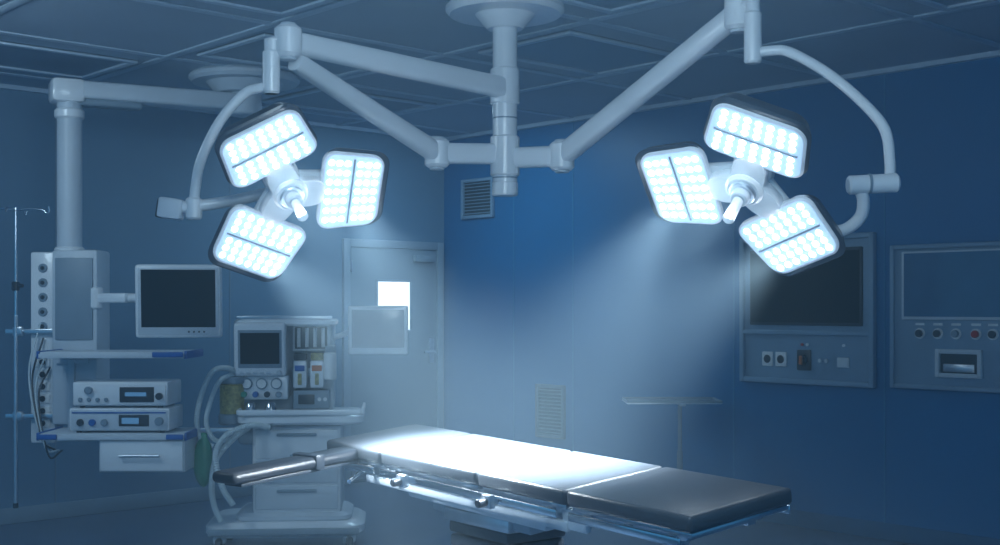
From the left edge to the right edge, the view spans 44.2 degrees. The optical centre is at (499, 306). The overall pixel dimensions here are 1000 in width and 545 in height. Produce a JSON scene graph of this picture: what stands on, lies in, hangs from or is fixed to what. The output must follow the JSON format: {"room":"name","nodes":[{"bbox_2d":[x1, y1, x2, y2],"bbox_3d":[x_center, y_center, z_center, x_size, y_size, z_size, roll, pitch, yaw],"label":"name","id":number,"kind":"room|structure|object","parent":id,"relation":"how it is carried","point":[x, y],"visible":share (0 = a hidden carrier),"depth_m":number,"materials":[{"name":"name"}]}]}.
{"room":"operating room","nodes":[
{"label":"operating room","id":0,"kind":"room"},
{"bbox_2d":[0,89,443,508],"bbox_3d":[-3.885,-0.015,8.117,9.300,3.030,0.100,0,0,-43],"label":"wall","id":1,"kind":"structure","parent":0,"point":[131,160],"depth_m":9.16,"materials":[{"name":"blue paint"}]},
{"bbox_2d":[55,105,55,502],"bbox_3d":[-3.152,-0.070,8.724,0.008,2.920,0.003,0,0,-43],"label":"trim","id":2,"kind":"structure","parent":1,"relation":"attached to","point":[55,105],"depth_m":8.72,"materials":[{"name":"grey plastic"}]},
{"bbox_2d":[0,485,251,524],"bbox_3d":[-4.305,1.445,7.651,8.050,0.110,0.015,0,0,-43],"label":"baseboard","id":3,"kind":"structure","parent":1,"relation":"attached to","point":[172,497],"depth_m":9.00,"materials":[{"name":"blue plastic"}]},
{"bbox_2d":[0,83,388,134],"bbox_3d":[-3.889,-1.515,8.011,9.150,0.030,0.050,0,0,-43],"label":"trim","id":4,"kind":"structure","parent":1,"relation":"attached to","point":[2,86],"depth_m":9.52,"materials":[{"name":"grey metal"}]},
{"bbox_2d":[230,116,230,467],"bbox_3d":[-2.123,-0.070,9.673,0.008,2.920,0.003,0,0,-43],"label":"trim","id":5,"kind":"structure","parent":1,"relation":"attached to","point":[230,116],"depth_m":9.67,"materials":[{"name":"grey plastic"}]},
{"bbox_2d":[342,238,350,484],"bbox_3d":[-1.300,0.460,10.411,0.070,2.080,0.035,0,0,-43],"label":"door frame","id":6,"kind":"structure","parent":1,"relation":"attached to","point":[346,242],"depth_m":10.39,"materials":[{"name":"metal"}]},
{"bbox_2d":[351,247,436,481],"bbox_3d":[-0.926,0.491,10.766,0.956,1.998,0.020,0,0,-43],"label":"leaf","id":7,"kind":"object","parent":1,"relation":"attached to","point":[396,390],"visible":0.56,"depth_m":10.78,"materials":[{"name":"metal"}]},
{"bbox_2d":[352,471,379,479],"bbox_3d":[-0.918,1.335,10.757,0.920,0.270,0.004,0,0,-43],"label":"kick plate","id":8,"kind":"object","parent":7,"relation":"attached to","point":[363,475],"visible":0.02,"depth_m":10.52,"materials":[{"name":"metal"}]},
{"bbox_2d":[376,281,377,305],"bbox_3d":[-1.062,-0.010,10.618,0.020,0.420,0.012,0,0,-43],"label":"bead","id":9,"kind":"object","parent":7,"relation":"attached to","point":[376,281],"visible":0.56,"depth_m":10.61,"materials":[{"name":"metal"}]},
{"bbox_2d":[376,279,411,281],"bbox_3d":[-0.926,-0.230,10.744,0.390,0.020,0.012,0,0,-43],"label":"bead","id":10,"kind":"object","parent":7,"relation":"attached to","point":[377,280],"visible":1,"depth_m":10.72,"materials":[{"name":"metal"}]},
{"bbox_2d":[378,282,409,329],"bbox_3d":[-0.929,-0.010,10.746,0.350,0.420,0.006,0,0,-43],"label":"window","id":11,"kind":"structure","parent":7,"relation":"in","point":[389,293],"depth_m":10.75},
{"bbox_2d":[410,282,411,329],"bbox_3d":[-0.791,-0.010,10.869,0.020,0.420,0.012,0,0,-43],"label":"bead","id":12,"kind":"object","parent":7,"relation":"attached to","point":[410,282],"visible":1,"depth_m":10.87,"materials":[{"name":"metal"}]},
{"bbox_2d":[413,255,434,261],"bbox_3d":[-0.675,-0.430,10.950,0.220,0.060,0.050,0,0,-43],"label":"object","id":13,"kind":"structure","parent":7,"relation":"attached to","point":[416,258],"depth_m":10.91,"materials":[{"name":"grey metal"}]},
{"bbox_2d":[429,338,433,362],"bbox_3d":[-0.615,0.390,11.033,0.060,0.220,0.010,0,0,-43],"label":"lock plate","id":14,"kind":"object","parent":7,"relation":"attached to","point":[431,340],"visible":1,"depth_m":11.03,"materials":[{"name":"metal"}]},
{"bbox_2d":[351,239,437,249],"bbox_3d":[-0.922,-0.544,10.760,0.964,0.069,0.034,0,0,-43],"label":"header","id":15,"kind":"object","parent":1,"relation":"attached to","point":[365,243],"visible":1,"depth_m":10.73,"materials":[{"name":"metal"}]},
{"bbox_2d":[436,243,443,428],"bbox_3d":[-0.543,0.460,11.109,0.070,2.080,0.035,0,0,-43],"label":"door frame","id":16,"kind":"structure","parent":1,"relation":"attached to","point":[440,252],"depth_m":11.09,"materials":[{"name":"metal"}]},
{"bbox_2d":[0,481,913,544],"bbox_3d":[-0.307,1.550,4.241,9.300,0.100,10.650,0,0,-43],"label":"floor","id":17,"kind":"structure","parent":0,"point":[393,517],"depth_m":8.18,"materials":[{"name":"plastic"}]},
{"bbox_2d":[0,206,49,507],"bbox_3d":[-2.965,0.307,7.530,0.332,1.846,0.269,0,0,39],"label":"pole","id":18,"kind":"object","parent":17,"relation":"on","point":[17,331],"visible":1,"depth_m":7.52,"materials":[{"name":"metal"}]},
{"bbox_2d":[193,306,407,544],"bbox_3d":[-1.216,0.746,7.640,1.288,1.508,0.757,0,0,-5],"label":"machine","id":19,"kind":"object","parent":17,"relation":"on","point":[280,398],"visible":0.95,"depth_m":7.48,"materials":[{"name":"white plastic"}]},
{"bbox_2d":[220,384,244,413],"bbox_3d":[-1.642,0.565,7.541,0.150,0.190,0.150,0,0,-5],"label":"canister","id":20,"kind":"object","parent":19,"relation":"on","point":[232,396],"depth_m":7.48,"materials":[{"name":"plastic"}]},
{"bbox_2d":[234,319,337,325],"bbox_3d":[-1.340,0.095,7.758,0.620,0.040,0.460,0,0,-5],"label":"shelf","id":21,"kind":"object","parent":19,"relation":"attached to","point":[288,322],"depth_m":7.54,"materials":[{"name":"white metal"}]},
{"bbox_2d":[238,407,364,424],"bbox_3d":[-1.228,0.680,7.678,0.760,0.060,0.600,0,0,-5],"label":"countertop","id":22,"kind":"structure","parent":19,"relation":"on","point":[296,419],"depth_m":7.39,"materials":[{"name":"white plastic"}]},
{"bbox_2d":[324,352,336,379],"bbox_3d":[-1.050,0.365,7.603,0.080,0.170,0.080,0,0,-5],"label":"jar","id":23,"kind":"object","parent":19,"relation":"on","point":[330,358],"depth_m":7.57,"materials":[{"name":"white plastic"}]},
{"bbox_2d":[212,424,791,544],"bbox_3d":[-0.134,1.010,4.348,1.193,0.980,2.100,0,0,-38],"label":"table","id":24,"kind":"object","parent":17,"relation":"on","point":[490,490],"visible":1,"depth_m":4.32,"materials":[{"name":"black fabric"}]},
{"bbox_2d":[622,397,722,469],"bbox_3d":[1.190,1.069,8.550,0.650,0.862,0.380,0,0,0],"label":"stand","id":25,"kind":"object","parent":17,"relation":"on","point":[680,401],"visible":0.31,"depth_m":8.54,"materials":[{"name":"metal"}]},
{"bbox_2d":[622,397,722,405],"bbox_3d":[1.190,0.658,8.550,0.719,0.040,0.703,0,0,-43],"label":"tray","id":26,"kind":"object","parent":25,"relation":"on","point":[680,401],"depth_m":8.58,"materials":[{"name":"metal"}]},
{"bbox_2d":[0,0,999,136],"bbox_3d":[-0.307,-1.580,4.241,9.300,0.100,10.650,0,0,-43],"label":"ceiling","id":27,"kind":"structure","parent":0,"point":[121,24],"depth_m":6.96,"materials":[{"name":"tile"}]},
{"bbox_2d":[0,66,85,79],"bbox_3d":[-3.124,-1.520,7.809,1.040,0.020,0.045,0,0,-43],"label":"frame","id":28,"kind":"object","parent":27,"relation":"attached to","point":[1,67],"visible":0.64,"depth_m":7.94,"materials":[{"name":"grey metal"}]},
{"bbox_2d":[0,40,134,75],"bbox_3d":[-2.881,-1.526,7.546,1.040,0.008,0.760,0,0,-43],"label":"tile","id":29,"kind":"object","parent":27,"relation":"in","point":[16,57],"visible":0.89,"depth_m":7.62,"materials":[{"name":"tile"}]},
{"bbox_2d":[0,40,137,63],"bbox_3d":[-2.639,-1.520,7.284,1.040,0.020,0.045,0,0,-43],"label":"frame","id":30,"kind":"object","parent":27,"relation":"attached to","point":[5,43],"visible":1,"depth_m":7.33,"materials":[{"name":"grey metal"}]},
{"bbox_2d":[82,63,133,78],"bbox_3d":[-2.516,-1.520,7.884,0.045,0.020,0.670,0,0,-43],"label":"frame","id":31,"kind":"object","parent":27,"relation":"attached to","point":[122,65],"visible":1,"depth_m":7.86,"materials":[{"name":"grey metal"}]},
{"bbox_2d":[5,64,299,471],"bbox_3d":[-2.178,-0.285,7.771,1.716,2.490,1.378,0,0,0],"label":"pendant","id":32,"kind":"object","parent":27,"relation":"hanging from","point":[71,297],"depth_m":7.50,"materials":[{"name":"white metal"}]},
{"bbox_2d":[70,404,182,432],"bbox_3d":[-2.213,0.660,7.287,0.585,0.145,0.345,0,0,0],"label":"medical device unit","id":33,"kind":"object","parent":32,"relation":"on","point":[89,418],"visible":0.98,"depth_m":7.14,"materials":[{"name":"white metal"}]},
{"bbox_2d":[73,379,180,407],"bbox_3d":[-2.208,0.511,7.287,0.555,0.153,0.345,0,0,0],"label":"medical device unit","id":34,"kind":"object","parent":33,"relation":"on","point":[160,393],"visible":1,"depth_m":7.14,"materials":[{"name":"white metal"}]},
{"bbox_2d":[201,34,263,55],"bbox_3d":[-1.551,-1.520,7.141,0.045,0.020,0.670,0,0,-43],"label":"frame","id":35,"kind":"object","parent":27,"relation":"attached to","point":[255,38],"visible":0.96,"depth_m":7.12,"materials":[{"name":"metal"}]},
{"bbox_2d":[198,32,273,53],"bbox_3d":[-1.538,-1.526,7.115,0.068,0.008,0.765,0,0,-43],"label":"tile","id":36,"kind":"object","parent":27,"relation":"in","point":[263,32],"depth_m":7.09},
{"bbox_2d":[212,39,263,62],"bbox_3d":[-1.417,-1.526,7.326,0.350,0.008,0.579,0,0,-43],"label":"tile","id":37,"kind":"object","parent":27,"relation":"in","point":[252,51],"depth_m":7.36,"materials":[{"name":"tile"}]},
{"bbox_2d":[194,0,286,16],"bbox_3d":[-1.496,-1.520,6.045,1.040,0.020,0.045,0,0,-43],"label":"frame","id":38,"kind":"object","parent":27,"relation":"attached to","point":[216,2],"visible":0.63,"depth_m":6.21,"materials":[{"name":"metal"}]},
{"bbox_2d":[261,33,273,37],"bbox_3d":[-0.943,-1.520,7.215,1.040,0.020,0.045,0,0,-43],"label":"frame","id":39,"kind":"object","parent":27,"relation":"attached to","point":[265,35],"visible":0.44,"depth_m":6.87,"materials":[{"name":"grey metal"}]},
{"bbox_2d":[219,0,316,11],"bbox_3d":[-1.254,-1.526,5.782,1.040,0.008,0.760,0,0,-43],"label":"tile","id":40,"kind":"object","parent":27,"relation":"in","point":[274,5],"visible":0.67,"depth_m":6.17,"materials":[{"name":"tile"}]},
{"bbox_2d":[197,53,340,77],"bbox_3d":[-1.428,-1.520,7.741,1.040,0.020,0.045,0,0,-43],"label":"frame","id":41,"kind":"object","parent":27,"relation":"attached to","point":[199,54],"visible":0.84,"depth_m":7.56,"materials":[{"name":"metal"}]},
{"bbox_2d":[266,88,320,102],"bbox_3d":[-1.483,-1.520,8.836,0.045,0.020,0.670,0,0,-43],"label":"frame","id":42,"kind":"object","parent":27,"relation":"attached to","point":[315,90],"visible":0.74,"depth_m":8.82,"materials":[{"name":"grey metal"}]},
{"bbox_2d":[281,0,335,15],"bbox_3d":[-0.888,-1.520,6.120,0.045,0.020,0.670,0,0,-43],"label":"frame","id":43,"kind":"object","parent":27,"relation":"attached to","point":[318,2],"visible":1,"depth_m":6.20,"materials":[{"name":"metal"}]},
{"bbox_2d":[309,58,357,73],"bbox_3d":[-1.113,-1.526,7.787,0.423,0.008,0.300,0,0,-43],"label":"tile","id":44,"kind":"object","parent":27,"relation":"in","point":[333,68],"depth_m":7.82,"materials":[{"name":"tile"}]},
{"bbox_2d":[262,88,435,111],"bbox_3d":[-1.118,-1.526,9.174,1.040,0.008,0.760,0,0,-43],"label":"tile","id":45,"kind":"object","parent":27,"relation":"in","point":[321,99],"visible":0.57,"depth_m":9.15,"materials":[{"name":"tile"}]},
{"bbox_2d":[338,69,366,76],"bbox_3d":[-0.820,-1.520,7.816,0.045,0.020,0.670,0,0,-43],"label":"frame","id":46,"kind":"object","parent":27,"relation":"attached to","point":[358,70],"visible":0.44,"depth_m":7.95,"materials":[{"name":"grey metal"}]},
{"bbox_2d":[318,89,435,106],"bbox_3d":[-0.875,-1.520,8.911,1.040,0.020,0.045,0,0,-43],"label":"frame","id":47,"kind":"object","parent":27,"relation":"attached to","point":[370,95],"visible":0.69,"depth_m":9.03,"materials":[{"name":"grey metal"}]},
{"bbox_2d":[392,105,430,113],"bbox_3d":[-0.752,-1.520,9.511,0.045,0.020,0.670,0,0,-43],"label":"frame","id":48,"kind":"object","parent":27,"relation":"attached to","point":[423,106],"visible":0.56,"depth_m":9.41,"materials":[{"name":"grey metal"}]},
{"bbox_2d":[0,0,999,133],"bbox_3d":[-0.312,-1.525,4.135,9.150,0.010,10.500,0,0,-43],"label":"grid","id":49,"kind":"object","parent":27,"relation":"attached to","point":[903,17],"depth_m":7.05,"materials":[{"name":"grey metal"}]},
{"bbox_2d":[483,31,568,53],"bbox_3d":[0.144,-1.520,7.073,0.045,0.020,0.670,0,0,-43],"label":"frame","id":50,"kind":"object","parent":27,"relation":"attached to","point":[555,35],"visible":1,"depth_m":6.97,"materials":[{"name":"grey metal"}]},
{"bbox_2d":[155,0,900,281],"bbox_3d":[0.125,-0.818,4.985,2.195,1.425,2.534,0,0,-43],"label":"ceiling lamp","id":51,"kind":"object","parent":27,"relation":"hanging from","point":[796,235],"visible":1,"depth_m":5.02,"materials":[{"name":"white metal"}]},
{"bbox_2d":[478,50,599,75],"bbox_3d":[0.268,-1.520,7.673,1.040,0.020,0.045,0,0,-43],"label":"frame","id":52,"kind":"object","parent":27,"relation":"attached to","point":[480,51],"visible":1,"depth_m":7.71,"materials":[{"name":"grey metal"}]},
{"bbox_2d":[478,29,670,71],"bbox_3d":[0.510,-1.526,7.410,1.040,0.008,0.760,0,0,-43],"label":"tile","id":53,"kind":"object","parent":27,"relation":"in","point":[569,51],"visible":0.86,"depth_m":7.41,"materials":[{"name":"tile"}]},
{"bbox_2d":[559,0,615,13],"bbox_3d":[0.199,-1.520,5.977,1.040,0.020,0.045,0,0,-43],"label":"frame","id":54,"kind":"object","parent":27,"relation":"attached to","point":[570,2],"visible":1,"depth_m":6.18,"materials":[{"name":"grey metal"}]},
{"bbox_2d":[575,0,645,8],"bbox_3d":[0.442,-1.526,5.714,1.040,0.008,0.760,0,0,-43],"label":"ceiling vent","id":55,"kind":"object","parent":27,"relation":"in","point":[610,4],"visible":0.5,"depth_m":6.15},
{"bbox_2d":[564,30,670,55],"bbox_3d":[0.752,-1.520,7.147,1.040,0.020,0.045,0,0,-43],"label":"frame","id":56,"kind":"object","parent":27,"relation":"attached to","point":[571,33],"visible":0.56,"depth_m":7.05,"materials":[{"name":"metal"}]},
{"bbox_2d":[598,60,660,74],"bbox_3d":[0.875,-1.520,7.747,0.045,0.020,0.670,0,0,-43],"label":"frame","id":57,"kind":"object","parent":27,"relation":"attached to","point":[654,62],"visible":0.56,"depth_m":7.79,"materials":[{"name":"grey metal"}]},
{"bbox_2d":[611,0,667,12],"bbox_3d":[0.807,-1.520,6.052,0.045,0.020,0.670,0,0,-43],"label":"frame","id":58,"kind":"object","parent":27,"relation":"attached to","point":[647,2],"visible":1,"depth_m":6.17,"materials":[{"name":"grey metal"}]},
{"bbox_2d":[912,0,950,10],"bbox_3d":[1.895,-1.520,5.909,1.040,0.020,0.045,0,0,-43],"label":"frame","id":59,"kind":"object","parent":27,"relation":"attached to","point":[930,3],"visible":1,"depth_m":6.15,"materials":[{"name":"metal"}]},
{"bbox_2d":[932,0,974,5],"bbox_3d":[2.138,-1.526,5.646,1.040,0.008,0.760,0,0,-43],"label":"ceiling vent","id":60,"kind":"object","parent":27,"relation":"in","point":[944,2],"visible":0.5,"depth_m":6.13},
{"bbox_2d":[947,0,998,8],"bbox_3d":[2.503,-1.520,5.984,0.045,0.020,0.670,0,0,-43],"label":"frame","id":61,"kind":"object","parent":27,"relation":"attached to","point":[976,2],"visible":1,"depth_m":6.14,"materials":[{"name":"grey metal"}]},
{"bbox_2d":[444,57,999,538],"bbox_3d":[3.107,-0.015,7.324,0.100,3.030,10.550,0,0,-43],"label":"wall","id":62,"kind":"structure","parent":0,"point":[653,296],"depth_m":8.96,"materials":[{"name":"blue paint"}]},
{"bbox_2d":[461,177,494,219],"bbox_3d":[-0.199,-0.955,10.811,0.030,0.350,0.420,0,0,-43],"label":"air vent grille","id":63,"kind":"object","parent":62,"relation":"in","point":[477,199],"visible":0.91,"depth_m":10.81,"materials":[{"name":"plastic"}]},
{"bbox_2d":[513,197,513,440],"bbox_3d":[0.116,-0.070,10.489,0.003,2.920,0.010,0,0,-43],"label":"trim","id":64,"kind":"structure","parent":62,"relation":"attached to","point":[513,197],"depth_m":10.49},
{"bbox_2d":[535,384,565,439],"bbox_3d":[0.415,0.860,10.146,0.030,0.440,0.330,0,0,-43],"label":"air vent grille","id":65,"kind":"object","parent":62,"relation":"in","point":[550,400],"visible":1,"depth_m":10.15,"materials":[{"name":"plastic"}]},
{"bbox_2d":[572,122,572,451],"bbox_3d":[0.591,-0.070,9.975,0.003,2.920,0.010,0,0,-43],"label":"trim","id":66,"kind":"structure","parent":62,"relation":"attached to","point":[572,122],"depth_m":9.97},
{"bbox_2d":[444,50,999,140],"bbox_3d":[3.052,-1.515,7.273,0.050,0.030,10.550,0,0,-43],"label":"trim","id":67,"kind":"structure","parent":62,"relation":"attached to","point":[992,54],"depth_m":8.44,"materials":[{"name":"grey metal"}]},
{"bbox_2d":[733,158,733,477],"bbox_3d":[1.672,-0.070,8.803,0.003,2.920,0.010,0,0,-43],"label":"trim","id":68,"kind":"structure","parent":62,"relation":"attached to","point":[733,158],"depth_m":8.80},
{"bbox_2d":[739,232,875,387],"bbox_3d":[2.057,0.020,8.333,0.075,1.010,1.054,0,0,-43],"label":"wall panel","id":69,"kind":"object","parent":62,"relation":"attached to","point":[816,325],"visible":0.94,"depth_m":8.29,"materials":[{"name":"silver metal"}]},
{"bbox_2d":[764,355,770,362],"bbox_3d":[1.860,0.360,8.559,0.006,0.056,0.056,0,0,-43],"label":"socket","id":70,"kind":"object","parent":69,"relation":"attached to","point":[767,358],"depth_m":8.55,"materials":[{"name":"plastic"}]},
{"bbox_2d":[777,355,783,362],"bbox_3d":[1.934,0.360,8.478,0.006,0.056,0.056,0,0,-43],"label":"socket","id":71,"kind":"object","parent":69,"relation":"attached to","point":[780,358],"depth_m":8.48,"materials":[{"name":"plastic"}]},
{"bbox_2d":[797,355,807,364],"bbox_3d":[2.048,0.360,8.331,0.030,0.070,0.070,0,0,-43],"label":"switch","id":72,"kind":"object","parent":69,"relation":"attached to","point":[801,359],"depth_m":8.31,"materials":[{"name":"plastic"}]},
{"bbox_2d":[797,350,810,370],"bbox_3d":[2.063,0.360,8.346,0.012,0.140,0.110,0,0,-43],"label":"switch plate","id":73,"kind":"object","parent":69,"relation":"attached to","point":[806,354],"depth_m":8.33,"materials":[{"name":"plastic"}]},
{"bbox_2d":[757,509,999,544],"bbox_3d":[3.072,1.445,7.277,0.015,0.110,10.530,0,0,-43],"label":"baseboard","id":74,"kind":"structure","parent":62,"relation":"attached to","point":[831,523],"depth_m":7.96,"materials":[{"name":"blue"}]},
{"bbox_2d":[884,74,884,522],"bbox_3d":[2.479,-0.070,7.929,0.003,2.920,0.010,0,0,-43],"label":"trim","id":75,"kind":"structure","parent":62,"relation":"attached to","point":[884,74],"depth_m":7.93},
{"bbox_2d":[890,241,999,392],"bbox_3d":[2.818,0.061,7.526,0.050,0.908,0.940,0,0,-43],"label":"wall panel","id":76,"kind":"object","parent":62,"relation":"attached to","point":[945,297],"visible":1,"depth_m":7.59,"materials":[{"name":"silver metal"}]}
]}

